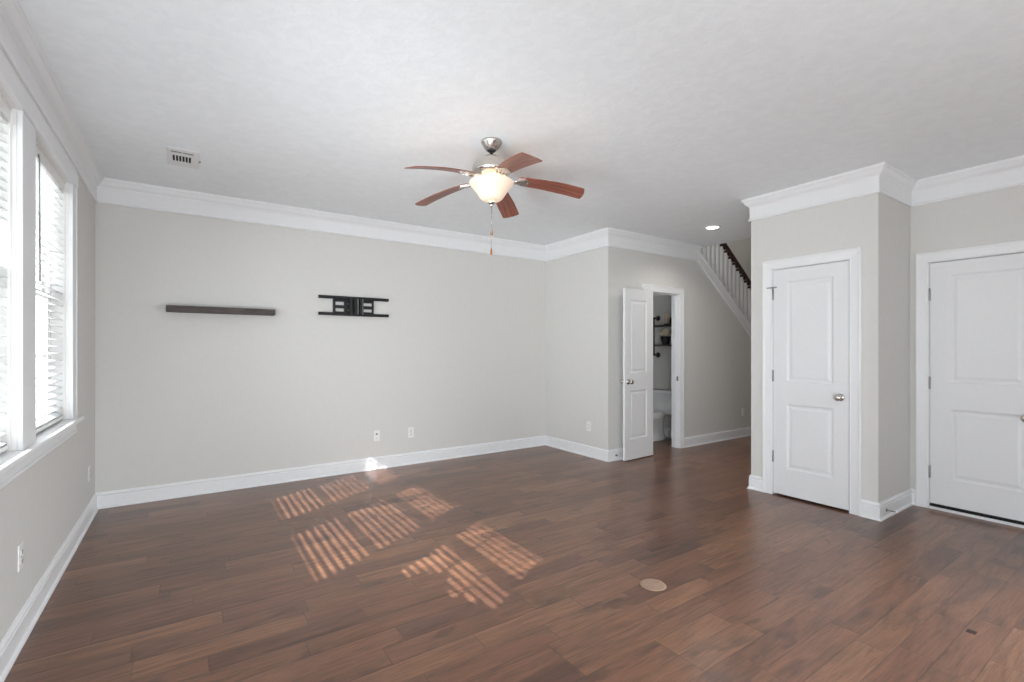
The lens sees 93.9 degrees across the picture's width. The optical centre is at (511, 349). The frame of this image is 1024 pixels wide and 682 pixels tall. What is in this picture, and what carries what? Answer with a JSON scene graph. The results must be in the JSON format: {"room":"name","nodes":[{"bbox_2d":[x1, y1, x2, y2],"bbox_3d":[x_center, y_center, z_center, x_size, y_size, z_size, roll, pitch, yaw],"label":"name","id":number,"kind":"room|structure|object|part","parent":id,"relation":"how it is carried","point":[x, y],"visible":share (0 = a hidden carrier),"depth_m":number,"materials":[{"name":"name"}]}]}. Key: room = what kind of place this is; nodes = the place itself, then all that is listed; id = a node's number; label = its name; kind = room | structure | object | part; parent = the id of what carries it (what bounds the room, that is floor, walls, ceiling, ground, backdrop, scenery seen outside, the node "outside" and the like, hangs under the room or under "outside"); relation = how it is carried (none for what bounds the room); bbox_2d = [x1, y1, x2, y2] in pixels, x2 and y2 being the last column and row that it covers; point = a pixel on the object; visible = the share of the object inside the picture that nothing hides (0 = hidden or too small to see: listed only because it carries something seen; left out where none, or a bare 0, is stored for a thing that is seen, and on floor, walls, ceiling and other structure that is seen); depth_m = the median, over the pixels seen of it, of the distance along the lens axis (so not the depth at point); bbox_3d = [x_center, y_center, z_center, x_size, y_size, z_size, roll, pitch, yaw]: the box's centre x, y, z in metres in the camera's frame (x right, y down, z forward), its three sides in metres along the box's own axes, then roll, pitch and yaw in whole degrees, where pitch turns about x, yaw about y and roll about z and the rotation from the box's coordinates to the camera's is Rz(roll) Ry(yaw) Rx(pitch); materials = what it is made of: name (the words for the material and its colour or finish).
{"room":"empty living room","nodes":[
{"label":"empty living room","id":0,"kind":"room"},
{"bbox_2d":[0,174,94,640],"bbox_3d":[-1.061,-0.048,0.318,0.140,2.743,8.959,0,0,-34],"label":"wall","id":1,"kind":"structure","parent":0,"point":[39,508],"depth_m":2.83,"materials":[{"name":"beige paint"}]},
{"bbox_2d":[17,541,23,571],"bbox_3d":[-2.232,0.941,2.176,0.009,0.118,0.072,0,0,-34],"label":"wall outlet","id":2,"kind":"object","parent":1,"relation":"attached to","point":[20,549],"visible":1,"depth_m":2.16,"materials":[{"name":"white plastic"}]},
{"bbox_2d":[0,34,79,488],"bbox_3d":[-1.980,-0.331,1.704,0.175,1.765,3.515,0,0,-34],"label":"window","id":3,"kind":"structure","parent":1,"relation":"in","point":[10,301],"depth_m":2.14,"materials":[{"name":"white plastic"}]},
{"bbox_2d":[0,97,9,452],"bbox_3d":[-1.976,-0.312,1.719,0.073,1.511,0.943,0,0,-34],"label":"window blind","id":4,"kind":"object","parent":3,"relation":"attached to","point":[4,109],"visible":1,"depth_m":2.08,"materials":[{"name":"white plastic"}]},
{"bbox_3d":[-1.984,0.433,1.714,0.050,0.021,0.931,0,0,-34],"label":"rail","id":5,"kind":"part","parent":4,"relation":"part of","materials":[{"name":"white plastic"}]},
{"bbox_2d":[36,145,64,432],"bbox_3d":[-2.628,-0.312,2.679,0.073,1.511,0.903,0,0,-34],"label":"window blind","id":6,"kind":"object","parent":3,"relation":"attached to","point":[48,182],"visible":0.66,"depth_m":2.74,"materials":[{"name":"white plastic"}]},
{"bbox_3d":[-2.636,-0.306,2.673,0.054,1.464,0.002,0,0,-34],"label":"ladder cord","id":7,"kind":"part","parent":6,"relation":"part of","materials":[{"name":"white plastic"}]},
{"bbox_3d":[-2.817,-0.306,2.940,0.054,1.464,0.002,0,0,-34],"label":"ladder cord","id":8,"kind":"part","parent":6,"relation":"part of","materials":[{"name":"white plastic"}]},
{"bbox_3d":[-2.636,0.433,2.673,0.050,0.021,0.891,0,0,-34],"label":"rail","id":9,"kind":"part","parent":6,"relation":"part of","materials":[{"name":"white plastic"}]},
{"bbox_2d":[0,416,83,475],"bbox_3d":[-1.935,0.467,1.735,0.095,0.027,3.645,0,0,-34],"label":"window sill","id":10,"kind":"structure","parent":1,"relation":"attached to","point":[8,460],"depth_m":2.32,"materials":[{"name":"white wood"}]},
{"bbox_2d":[0,493,98,681],"bbox_3d":[-0.992,1.256,0.365,0.026,0.133,8.719,0,0,-34],"label":"baseboard","id":11,"kind":"structure","parent":1,"relation":"attached to","point":[14,639],"depth_m":2.42,"materials":[{"name":"white wood"}]},
{"bbox_2d":[0,0,103,202],"bbox_3d":[-0.978,-1.317,0.375,0.061,0.205,8.719,0,0,-34],"label":"crown molding","id":12,"kind":"structure","parent":1,"relation":"attached to","point":[16,31],"depth_m":2.44,"materials":[{"name":"white wood"}]},
{"bbox_2d":[36,137,77,433],"bbox_3d":[-2.672,-0.308,2.714,0.165,1.551,1.047,0,0,-34],"label":"window","id":13,"kind":"structure","parent":1,"relation":"in","point":[63,322],"depth_m":3.06,"materials":[{"name":"white plastic"}]},
{"bbox_3d":[-2.699,-0.680,2.630,0.024,0.736,0.867,0,0,-34],"label":"sash","id":14,"kind":"part","parent":13,"relation":"part of","materials":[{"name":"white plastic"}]},
{"bbox_3d":[-2.678,0.046,2.645,0.024,0.796,0.867,0,0,-34],"label":"sash","id":15,"kind":"part","parent":13,"relation":"part of","materials":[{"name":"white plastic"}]},
{"bbox_2d":[88,465,89,481],"bbox_3d":[-3.267,0.959,3.699,0.009,0.118,0.072,0,0,-34],"label":"wall outlet","id":16,"kind":"object","parent":1,"relation":"attached to","point":[89,465],"visible":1,"depth_m":3.68,"materials":[{"name":"white plastic"}]},
{"bbox_2d":[95,203,545,492],"bbox_3d":[-1.527,-0.048,5.344,4.737,2.743,0.120,0,0,-34],"label":"wall","id":17,"kind":"structure","parent":0,"point":[458,358],"depth_m":4.82,"materials":[{"name":"beige paint"}]},
{"bbox_2d":[166,305,274,315],"bbox_3d":[-2.665,-0.355,4.417,0.855,0.054,0.134,0,0,-34],"label":"floating shelf","id":18,"kind":"object","parent":17,"relation":"attached to","point":[169,308],"visible":1,"depth_m":4.35,"materials":[{"name":"brown wood"}]},
{"bbox_2d":[96,435,545,508],"bbox_3d":[-1.486,1.256,5.284,4.737,0.133,0.026,0,0,-34],"label":"baseboard","id":19,"kind":"structure","parent":17,"relation":"attached to","point":[108,499],"depth_m":4.80,"materials":[{"name":"white wood"}]},
{"bbox_2d":[97,177,545,261],"bbox_3d":[-1.476,-1.317,5.269,4.737,0.205,0.061,0,0,-34],"label":"crown molding","id":20,"kind":"structure","parent":17,"relation":"attached to","point":[110,191],"depth_m":4.80,"materials":[{"name":"white wood"}]},
{"bbox_2d":[318,295,388,316],"bbox_3d":[-1.685,-0.458,5.128,0.742,0.204,0.060,0,0,-34],"label":"wall mount","id":21,"kind":"object","parent":17,"relation":"attached to","point":[356,307],"depth_m":5.11,"materials":[{"name":"black metal"}]},
{"bbox_3d":[-1.718,-0.456,5.093,0.032,0.186,0.038,0,0,-34],"label":"bracket arm","id":22,"kind":"part","parent":21,"relation":"part of"},
{"bbox_3d":[-1.702,-0.455,5.140,0.428,0.198,0.022,0,0,-34],"label":"wall plate","id":23,"kind":"part","parent":21,"relation":"part of","materials":[{"name":"black metal"}]},
{"bbox_3d":[-1.683,-0.371,5.125,0.742,0.030,0.023,0,0,-34],"label":"rail","id":24,"kind":"part","parent":21,"relation":"part of","materials":[{"name":"black metal"}]},
{"bbox_3d":[-1.683,-0.545,5.125,0.742,0.030,0.023,0,0,-34],"label":"rail","id":25,"kind":"part","parent":21,"relation":"part of","materials":[{"name":"black metal"}]},
{"bbox_3d":[-1.675,-0.456,5.122,0.032,0.186,0.038,0,0,-34],"label":"bracket arm","id":26,"kind":"part","parent":21,"relation":"part of"},
{"bbox_3d":[-1.629,-0.456,5.153,0.032,0.186,0.038,0,0,-34],"label":"bracket arm","id":27,"kind":"part","parent":21,"relation":"part of"},
{"bbox_2d":[373,430,379,440],"bbox_3d":[-1.493,0.956,5.285,0.072,0.118,0.016,0,0,-34],"label":"wall outlet","id":28,"kind":"object","parent":17,"relation":"attached to","point":[376,434],"visible":1,"depth_m":5.28,"materials":[{"name":"white plastic"}]},
{"bbox_2d":[408,427,413,437],"bbox_3d":[-1.164,0.958,5.512,0.072,0.118,0.009,0,0,-34],"label":"wall outlet","id":29,"kind":"object","parent":17,"relation":"attached to","point":[410,429],"visible":1,"depth_m":5.51,"materials":[{"name":"white plastic"}]},
{"bbox_2d":[4,436,1023,681],"bbox_3d":[3.011,1.381,3.194,10.229,0.124,9.300,0,0,-34],"label":"floor","id":30,"kind":"structure","parent":0,"point":[530,564],"depth_m":2.69,"materials":[{"name":"brown wood"}]},
{"bbox_2d":[653,389,671,440],"bbox_3d":[2.067,0.965,7.001,0.707,0.715,0.500,0,0,-34],"label":"toilet","id":31,"kind":"object","parent":30,"relation":"on","point":[662,398],"visible":0.42,"depth_m":6.97,"materials":[{"name":"white ceramic"}]},
{"bbox_3d":[1.998,0.917,6.954,0.516,0.022,0.376,0,0,-34],"label":"seat lid","id":32,"kind":"part","parent":31,"relation":"part of","materials":[{"name":"white plastic"}]},
{"bbox_3d":[2.023,1.137,6.971,0.580,0.371,0.364,0,0,-34],"label":"bowl","id":33,"kind":"part","parent":31,"relation":"part of","materials":[{"name":"white ceramic"}]},
{"bbox_3d":[2.271,0.803,7.139,0.196,0.320,0.476,0,0,-34],"label":"tank","id":34,"kind":"part","parent":31,"relation":"part of","materials":[{"name":"white ceramic"}]},
{"bbox_3d":[2.271,0.625,7.139,0.214,0.036,0.500,0,0,-34],"label":"tank lid","id":35,"kind":"part","parent":31,"relation":"part of","materials":[{"name":"white ceramic"}]},
{"bbox_2d":[653,243,750,336],"bbox_3d":[3.772,-0.221,8.071,3.640,3.515,1.105,0,0,-34],"label":"staircase","id":36,"kind":"structure","parent":30,"relation":"on","point":[705,264],"depth_m":7.10,"materials":[{"name":"white wood"}]},
{"bbox_3d":[3.761,-0.967,7.500,2.550,2.023,0.068,0,0,-34],"label":"handrail","id":37,"kind":"part","parent":36,"relation":"part of","materials":[{"name":"brown wood"}]},
{"bbox_2d":[966,629,976,634],"bbox_3d":[2.152,1.322,2.241,0.038,0.001,0.034,0,0,-34],"label":"plug","id":38,"kind":"object","parent":30,"relation":"on","point":[967,630],"visible":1,"depth_m":2.24,"materials":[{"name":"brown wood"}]},
{"bbox_2d":[18,0,1023,247],"bbox_3d":[3.011,-1.560,3.194,10.229,0.280,9.300,0,0,-34],"label":"ceiling","id":39,"kind":"structure","parent":0,"point":[668,115],"depth_m":2.71,"materials":[{"name":"paint"}]},
{"bbox_2d":[166,146,200,168],"bbox_3d":[-2.429,-1.412,3.546,0.206,0.016,0.375,0,0,-34],"label":"ceiling vent","id":40,"kind":"object","parent":39,"relation":"in","point":[175,156],"visible":1,"depth_m":3.52,"materials":[{"name":"white metal"}]},
{"bbox_2d":[404,137,583,254],"bbox_3d":[-0.152,-1.031,3.240,1.219,0.776,1.227,0,0,-34],"label":"ceiling fan","id":41,"kind":"object","parent":39,"relation":"hanging from","point":[491,182],"visible":1,"depth_m":3.21,"materials":[{"name":"brown wood"}]},
{"bbox_3d":[-0.446,-1.119,2.995,0.455,0.084,0.134,0,11,-43],"label":"blade","id":42,"kind":"part","parent":41,"relation":"part of","materials":[{"name":"brown wood"}]},
{"bbox_3d":[-0.498,-1.119,3.477,0.455,0.084,0.134,0,11,29],"label":"blade","id":43,"kind":"part","parent":41,"relation":"part of","materials":[{"name":"brown wood"}]},
{"bbox_3d":[-0.296,-1.161,3.356,0.192,0.044,0.088,0,11,29],"label":"blade arm","id":44,"kind":"part","parent":41,"relation":"part of","materials":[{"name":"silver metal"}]},
{"bbox_3d":[-0.269,-1.161,3.150,0.192,0.044,0.088,0,11,-43],"label":"blade arm","id":45,"kind":"part","parent":41,"relation":"part of","materials":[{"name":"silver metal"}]},
{"bbox_3d":[-0.140,-1.076,3.271,0.302,0.133,0.302,0,0,-34],"label":"lamp shade","id":46,"kind":"part","parent":41,"relation":"part of","materials":[{"name":"beige glass"}]},
{"bbox_3d":[-0.064,-1.161,3.111,0.088,0.044,0.192,12,-5,-25],"label":"blade arm","id":47,"kind":"part","parent":41,"relation":"part of","materials":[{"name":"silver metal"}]},
{"bbox_3d":[-0.055,-1.119,3.675,0.134,0.084,0.455,-11,-2,11],"label":"blade","id":48,"kind":"part","parent":41,"relation":"part of","materials":[{"name":"brown wood"}]},
{"bbox_3d":[0.029,-1.119,2.895,0.134,0.084,0.455,12,-5,-25],"label":"blade","id":49,"kind":"part","parent":41,"relation":"part of","materials":[{"name":"brown wood"}]},
{"bbox_3d":[0.035,-1.161,3.294,0.192,0.044,0.088,0,-11,-7],"label":"blade arm","id":50,"kind":"part","parent":41,"relation":"part of","materials":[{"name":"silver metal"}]},
{"bbox_3d":[0.270,-1.119,3.315,0.455,0.084,0.134,0,-11,-7],"label":"blade","id":51,"kind":"part","parent":41,"relation":"part of","materials":[{"name":"brown wood"}]},
{"bbox_2d":[704,225,720,229],"bbox_3d":[2.329,-1.415,5.559,0.184,0.010,0.184,0,0,-34],"label":"recessed light","id":52,"kind":"object","parent":39,"relation":"in","point":[711,227],"visible":1,"depth_m":5.54,"materials":[{"name":"white glass"}]},
{"bbox_2d":[546,246,614,449],"bbox_3d":[0.816,-0.048,6.217,0.120,2.743,1.308,0,0,-34],"label":"wall","id":53,"kind":"structure","parent":0,"point":[580,288],"depth_m":6.01,"materials":[{"name":"beige paint"}]},
{"bbox_2d":[545,227,607,260],"bbox_3d":[0.792,-1.317,6.092,0.061,0.205,1.249,0,0,-34],"label":"crown molding","id":54,"kind":"structure","parent":53,"relation":"attached to","point":[597,239],"depth_m":6.04,"materials":[{"name":"white wood"}]},
{"bbox_2d":[545,435,607,461],"bbox_3d":[0.796,1.256,6.116,0.026,0.133,1.214,0,0,-34],"label":"baseboard","id":55,"kind":"structure","parent":53,"relation":"attached to","point":[581,449],"depth_m":6.06,"materials":[{"name":"white wood"}]},
{"bbox_2d":[587,421,590,430],"bbox_3d":[0.947,0.951,5.909,0.009,0.118,0.072,0,0,-34],"label":"wall outlet","id":56,"kind":"object","parent":53,"relation":"attached to","point":[588,422],"visible":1,"depth_m":5.91,"materials":[{"name":"white plastic"}]},
{"bbox_2d":[653,295,671,428],"bbox_3d":[2.294,0.163,7.391,0.100,2.320,1.349,0,0,-34],"label":"wall","id":57,"kind":"structure","parent":0,"point":[662,366],"depth_m":7.30,"materials":[{"name":"beige paint"}]},
{"bbox_2d":[653,316,671,357],"bbox_3d":[2.361,-0.195,7.055,0.165,0.644,0.760,0,0,-34],"label":"shelf","id":58,"kind":"object","parent":57,"relation":"attached to","point":[657,318],"visible":0.5,"depth_m":7.30,"materials":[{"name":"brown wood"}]},
{"bbox_2d":[660,336,670,344],"bbox_3d":[2.292,-0.131,7.135,0.158,0.122,0.158,0,0,-34],"label":"basket","id":59,"kind":"object","parent":58,"relation":"on","point":[665,340],"visible":1,"depth_m":7.08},
{"bbox_2d":[659,329,671,335],"bbox_3d":[2.287,-0.248,7.136,0.203,0.111,0.246,0,0,-34],"label":"flower bouquet","id":60,"kind":"object","parent":59,"relation":"in","point":[665,332],"visible":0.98,"depth_m":7.08,"materials":[{"name":"beige plant"}]},
{"bbox_2d":[664,314,668,324],"bbox_3d":[2.302,-0.445,7.130,0.076,0.170,0.076,0,0,-34],"label":"candle","id":61,"kind":"object","parent":58,"relation":"on","point":[666,316],"visible":0.92,"depth_m":7.10,"materials":[{"name":"beige wax"}]},
{"bbox_2d":[664,428,671,437],"bbox_3d":[2.269,1.256,7.314,0.026,0.133,1.249,0,0,-34],"label":"baseboard","id":62,"kind":"structure","parent":57,"relation":"attached to","point":[667,431],"depth_m":7.19,"materials":[{"name":"white wood"}]},
{"bbox_2d":[615,248,750,448],"bbox_3d":[3.276,0.452,7.170,5.021,3.743,0.120,0,0,-34],"label":"wall","id":63,"kind":"structure","parent":0,"point":[717,347],"depth_m":6.65,"materials":[{"name":"beige paint"}]},
{"bbox_2d":[608,448,622,461],"bbox_3d":[1.377,1.256,5.792,0.622,0.133,0.026,0,0,-34],"label":"baseboard","id":64,"kind":"structure","parent":63,"relation":"attached to","point":[611,453],"depth_m":5.69,"materials":[{"name":"white wood"}]},
{"bbox_2d":[621,284,683,460],"bbox_3d":[1.765,0.253,6.085,1.269,2.140,0.246,0,0,-42],"label":"door","id":65,"kind":"structure","parent":63,"relation":"in","point":[637,381],"depth_m":5.84,"materials":[{"name":"white wood"}]},
{"bbox_3d":[1.397,0.386,5.629,0.062,0.062,0.070,0,0,-38],"label":"knob","id":66,"kind":"part","parent":65,"relation":"part of","materials":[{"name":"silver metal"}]},
{"bbox_3d":[1.969,0.253,6.198,0.822,2.140,0.020,0,0,-34],"label":"casing","id":67,"kind":"part","parent":65,"relation":"part of","materials":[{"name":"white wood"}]},
{"bbox_2d":[608,227,701,260],"bbox_3d":[1.844,-1.317,6.088,1.799,0.205,0.061,0,0,-34],"label":"crown molding","id":68,"kind":"structure","parent":63,"relation":"attached to","point":[617,238],"depth_m":6.05,"materials":[{"name":"white wood"}]},
{"bbox_2d":[684,427,750,447],"bbox_3d":[3.748,1.256,7.402,3.482,0.133,0.026,0,0,-34],"label":"baseboard","id":69,"kind":"structure","parent":63,"relation":"attached to","point":[703,439],"depth_m":6.84,"materials":[{"name":"white wood"}]},
{"bbox_2d":[701,238,750,319],"bbox_3d":[2.803,-1.377,8.153,4.600,5.400,0.100,0,0,-34],"label":"wall","id":70,"kind":"structure","parent":0,"point":[741,249],"depth_m":9.12,"materials":[{"name":"beige paint"}]},
{"bbox_2d":[751,193,883,502],"bbox_3d":[2.604,0.452,4.160,0.120,3.743,1.011,0,0,-34],"label":"wall","id":71,"kind":"structure","parent":0,"point":[859,221],"depth_m":3.85,"materials":[{"name":"beige paint"}]},
{"bbox_2d":[747,475,761,491],"bbox_3d":[2.285,1.256,4.500,0.026,0.133,0.142,0,0,-34],"label":"baseboard","id":72,"kind":"structure","parent":71,"relation":"attached to","point":[755,482],"depth_m":4.50,"materials":[{"name":"white wood"}]},
{"bbox_2d":[762,247,861,515],"bbox_3d":[2.579,0.256,4.140,0.186,2.135,0.788,0,0,-34],"label":"door","id":73,"kind":"structure","parent":71,"relation":"in","point":[812,303],"depth_m":4.10,"materials":[{"name":"white wood"}]},
{"bbox_3d":[2.666,0.395,3.909,0.070,0.062,0.062,0,0,-34],"label":"knob","id":74,"kind":"part","parent":73,"relation":"part of","materials":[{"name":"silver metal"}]},
{"bbox_2d":[741,162,884,220],"bbox_3d":[2.530,-1.317,4.110,0.061,0.205,1.133,0,0,-34],"label":"crown molding","id":75,"kind":"structure","parent":71,"relation":"attached to","point":[864,181],"depth_m":4.04,"materials":[{"name":"white wood"}]},
{"bbox_2d":[860,499,880,521],"bbox_3d":[2.804,1.256,3.736,0.026,0.133,0.138,0,0,-34],"label":"baseboard","id":76,"kind":"structure","parent":71,"relation":"attached to","point":[869,509],"depth_m":3.74,"materials":[{"name":"white wood"}]},
{"bbox_2d":[884,195,909,499],"bbox_3d":[3.189,-0.048,4.019,0.688,2.743,0.120,0,0,-34],"label":"wall","id":77,"kind":"structure","parent":0,"point":[896,214],"depth_m":3.92,"materials":[{"name":"beige paint"}]},
{"bbox_2d":[879,488,912,520],"bbox_3d":[3.120,1.256,3.884,0.715,0.133,0.026,0,0,-34],"label":"baseboard","id":78,"kind":"structure","parent":77,"relation":"attached to","point":[901,501],"depth_m":3.88,"materials":[{"name":"white wood"}]},
{"bbox_2d":[879,162,916,206],"bbox_3d":[3.115,-1.317,3.860,0.750,0.205,0.061,0,0,-34],"label":"crown molding","id":79,"kind":"structure","parent":77,"relation":"attached to","point":[894,183],"depth_m":3.85,"materials":[{"name":"white wood"}]},
{"bbox_2d":[910,185,1023,488],"bbox_3d":[4.889,0.452,2.022,0.120,3.743,5.093,0,0,-34],"label":"wall","id":80,"kind":"structure","parent":0,"point":[997,216],"depth_m":3.86,"materials":[{"name":"beige paint"}]},
{"bbox_2d":[911,489,914,505],"bbox_3d":[3.409,1.256,4.071,0.026,0.133,0.040,0,0,-34],"label":"baseboard","id":81,"kind":"structure","parent":80,"relation":"attached to","point":[913,490],"depth_m":4.07,"materials":[{"name":"white wood"}]},
{"bbox_2d":[911,155,1023,206],"bbox_3d":[4.780,-1.317,2.021,0.061,0.205,4.973,0,0,-34],"label":"crown molding","id":82,"kind":"structure","parent":80,"relation":"attached to","point":[1007,173],"depth_m":3.76,"materials":[{"name":"white wood"}]},
{"bbox_2d":[915,240,1023,527],"bbox_3d":[3.685,0.258,3.736,0.186,2.131,0.830,0,0,-34],"label":"door","id":83,"kind":"structure","parent":80,"relation":"in","point":[969,301],"depth_m":3.78,"materials":[{"name":"white wood"}]}
]}

